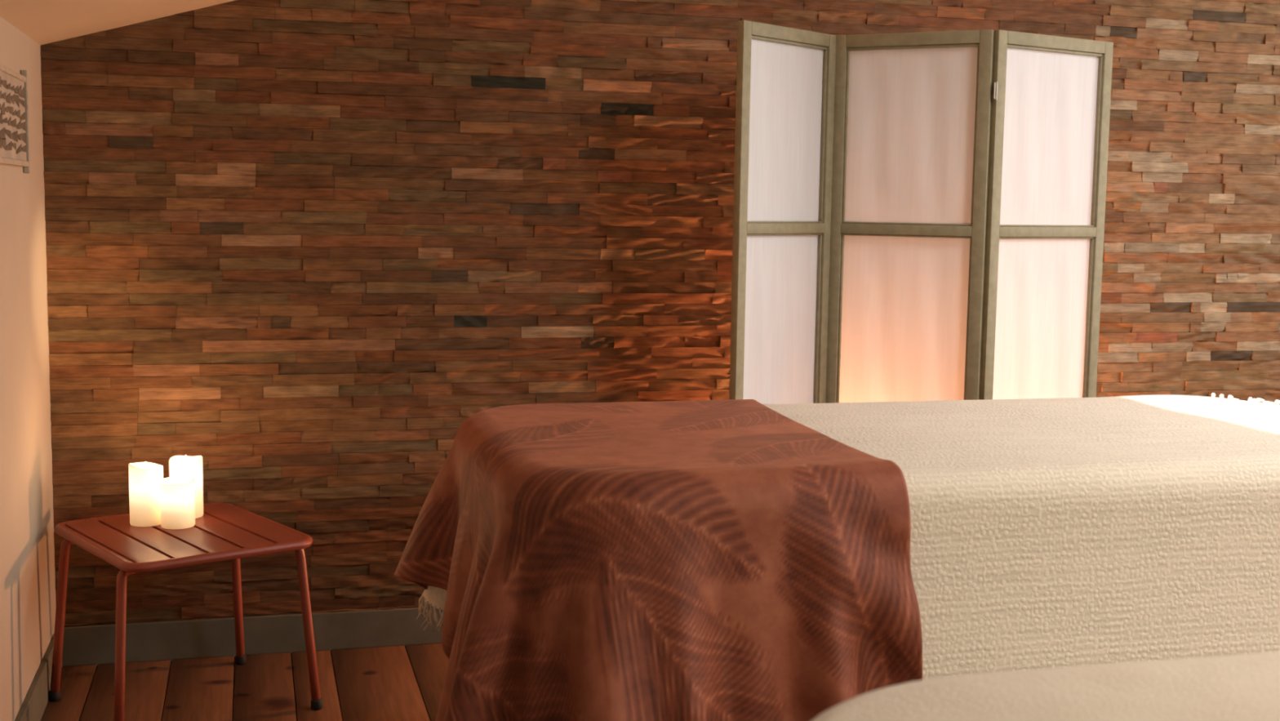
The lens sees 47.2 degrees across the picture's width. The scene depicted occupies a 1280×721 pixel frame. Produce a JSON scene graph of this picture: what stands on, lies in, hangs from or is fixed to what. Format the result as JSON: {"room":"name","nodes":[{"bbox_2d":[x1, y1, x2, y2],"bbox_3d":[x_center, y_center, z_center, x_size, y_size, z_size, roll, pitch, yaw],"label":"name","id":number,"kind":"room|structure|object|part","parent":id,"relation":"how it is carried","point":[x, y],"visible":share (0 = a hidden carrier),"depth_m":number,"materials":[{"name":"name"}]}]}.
{"room":"spa","nodes":[
{"label":"spa","id":0,"kind":"room"},
{"bbox_2d":[0,16,56,720],"bbox_3d":[-0.870,0.332,1.001,0.120,1.720,6.100,-1,6,-15],"label":"wall","id":1,"kind":"structure","parent":0,"point":[28,596],"depth_m":3.50,"materials":[{"name":"beige paint"}]},
{"bbox_2d":[0,63,30,173],"bbox_3d":[-1.411,-0.545,3.269,0.015,0.246,0.563,-1,6,-15],"label":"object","id":2,"kind":"object","parent":1,"relation":"attached to","point":[15,148],"visible":1,"depth_m":3.34,"materials":[{"name":"paper"}]},
{"bbox_2d":[14,634,62,720],"bbox_3d":[-0.827,1.108,1.141,0.014,0.108,5.980,-1,6,-15],"label":"baseboard","id":3,"kind":"structure","parent":1,"relation":"attached to","point":[34,704],"depth_m":3.60,"materials":[{"name":"grey paint"}]},
{"bbox_2d":[0,0,236,45],"bbox_3d":[1.811,-1.374,1.575,5.640,1.745,6.200,-1,6,-15],"label":"ceiling","id":4,"kind":"structure","parent":0,"point":[43,21],"depth_m":3.58,"materials":[{"name":"paint"}]},
{"bbox_2d":[40,642,448,720],"bbox_3d":[1.772,1.130,1.845,5.400,0.006,6.000,-1,6,-15],"label":"floor","id":5,"kind":"structure","parent":0,"point":[401,682],"depth_m":3.88,"materials":[{"name":"brown wood"}]},
{"bbox_2d":[48,502,323,720],"bbox_3d":[-1.157,0.652,3.713,0.535,0.453,0.560,-4,8,-39],"label":"side table","id":6,"kind":"object","parent":5,"relation":"on","point":[224,531],"visible":0.96,"depth_m":3.65,"materials":[{"name":"metal"}]},
{"bbox_3d":[-1.465,0.650,3.728,0.084,0.422,0.032,0,6,-5],"label":"leg","id":7,"kind":"part","parent":6,"relation":"part of","materials":[{"name":"metal"}]},
{"bbox_3d":[-1.325,0.449,3.550,0.016,0.015,0.500,-4,8,-39],"label":"rail","id":8,"kind":"part","parent":6,"relation":"part of","materials":[{"name":"metal"}]},
{"bbox_3d":[-1.204,0.688,3.410,0.033,0.422,0.084,3,6,16],"label":"leg","id":9,"kind":"part","parent":6,"relation":"part of","materials":[{"name":"metal"}]},
{"bbox_2d":[128,461,163,526],"bbox_3d":[-1.265,0.338,3.753,0.084,0.161,0.084,-1,6,-15],"label":"candle","id":10,"kind":"object","parent":6,"relation":"on","point":[144,477],"visible":0.92,"depth_m":3.72,"materials":[{"name":"beige wax"}]},
{"bbox_2d":[160,475,195,528],"bbox_3d":[-1.178,0.358,3.732,0.084,0.128,0.084,-1,6,-15],"label":"candle","id":11,"kind":"object","parent":6,"relation":"on","point":[177,495],"visible":1,"depth_m":3.70,"materials":[{"name":"beige wax"}]},
{"bbox_2d":[168,454,203,518],"bbox_3d":[-1.191,0.328,3.845,0.084,0.163,0.084,-1,6,-15],"label":"candle","id":12,"kind":"object","parent":6,"relation":"on","point":[180,466],"visible":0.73,"depth_m":3.82,"materials":[{"name":"beige wax"}]},
{"bbox_3d":[-1.111,0.624,4.017,0.032,0.422,0.084,3,6,17],"label":"leg","id":13,"kind":"part","parent":6,"relation":"part of","materials":[{"name":"metal"}]},
{"bbox_3d":[-0.849,0.663,3.700,0.084,0.422,0.033,0,6,-5],"label":"leg","id":14,"kind":"part","parent":6,"relation":"part of","materials":[{"name":"metal"}]},
{"bbox_2d":[728,20,1113,404],"bbox_3d":[0.773,-0.015,4.077,1.127,1.760,0.280,0,6,-9],"label":"folding screen","id":15,"kind":"object","parent":5,"relation":"on","point":[917,216],"visible":0.62,"depth_m":4.03,"materials":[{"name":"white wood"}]},
{"bbox_3d":[0.382,-0.084,4.009,0.008,0.529,0.361,6,8,41],"label":"fabric pane","id":16,"kind":"part","parent":15,"relation":"part of","materials":[{"name":"white fabric"}]},
{"bbox_3d":[0.385,-0.014,4.012,0.022,1.760,0.421,6,8,41],"label":"panel frame","id":17,"kind":"part","parent":15,"relation":"part of","materials":[{"name":"green wood"}]},
{"bbox_3d":[0.390,-0.612,3.952,0.008,0.485,0.361,6,8,41],"label":"fabric pane","id":18,"kind":"part","parent":15,"relation":"part of","materials":[{"name":"white fabric"}]},
{"bbox_3d":[0.733,-0.086,4.073,0.377,0.529,0.008,4,7,26],"label":"fabric pane","id":19,"kind":"part","parent":15,"relation":"part of","materials":[{"name":"fabric"}]},
{"bbox_3d":[0.728,-0.015,4.074,0.437,1.760,0.022,4,7,26],"label":"panel frame","id":20,"kind":"part","parent":15,"relation":"part of","materials":[{"name":"green wood"}]},
{"bbox_3d":[0.741,-0.614,4.017,0.377,0.485,0.008,4,7,26],"label":"fabric pane","id":21,"kind":"part","parent":15,"relation":"part of","materials":[{"name":"fabric"}]},
{"bbox_3d":[1.121,-0.083,4.103,0.400,0.529,0.008,-3,7,-33],"label":"fabric pane","id":22,"kind":"part","parent":15,"relation":"part of","materials":[{"name":"white fabric"}]},
{"bbox_3d":[1.123,-0.012,4.105,0.460,1.760,0.022,-3,7,-33],"label":"panel frame","id":23,"kind":"part","parent":15,"relation":"part of","materials":[{"name":"green wood"}]},
{"bbox_3d":[1.129,-0.611,4.046,0.400,0.485,0.008,-3,7,-33],"label":"fabric pane","id":24,"kind":"part","parent":15,"relation":"part of","materials":[{"name":"white fabric"}]},
{"bbox_2d":[811,651,1279,720],"bbox_3d":[1.047,0.746,1.253,1.919,0.863,0.779,-1,6,-15],"label":"massage table","id":25,"kind":"object","parent":5,"relation":"on","point":[1245,686],"visible":1,"depth_m":1.30,"materials":[{"name":"beige fabric"}]},
{"bbox_3d":[0.625,0.566,2.936,1.885,0.846,0.875,-1,6,-15],"label":"massage table","id":26,"kind":"object","parent":5,"relation":"on","visible":0},
{"bbox_2d":[394,399,922,720],"bbox_3d":[-0.152,0.575,2.607,1.116,0.867,1.320,-1,6,-15],"label":"throw","id":27,"kind":"object","parent":26,"relation":"on","point":[731,559],"visible":1,"depth_m":2.32,"materials":[{"name":"brown fabric"}]},
{"bbox_2d":[416,392,1279,679],"bbox_3d":[0.602,0.433,2.951,2.014,0.625,0.995,-1,6,-15],"label":"blanket","id":28,"kind":"object","parent":26,"relation":"on","point":[1062,532],"visible":0.48,"depth_m":2.52,"materials":[{"name":"beige fabric"}]},
{"bbox_2d":[40,0,1279,626],"bbox_3d":[1.021,-0.890,4.585,5.600,3.400,0.118,-1,6,-15],"label":"wall","id":29,"kind":"structure","parent":0,"point":[293,247],"depth_m":4.18,"materials":[{"name":"brown wood"}]},
{"bbox_2d":[62,606,442,666],"bbox_3d":[1.009,0.751,4.712,5.400,0.108,0.020,-1,6,-15],"label":"baseboard","id":30,"kind":"structure","parent":29,"relation":"attached to","point":[93,644],"depth_m":4.14,"materials":[{"name":"grey paint"}]}
]}

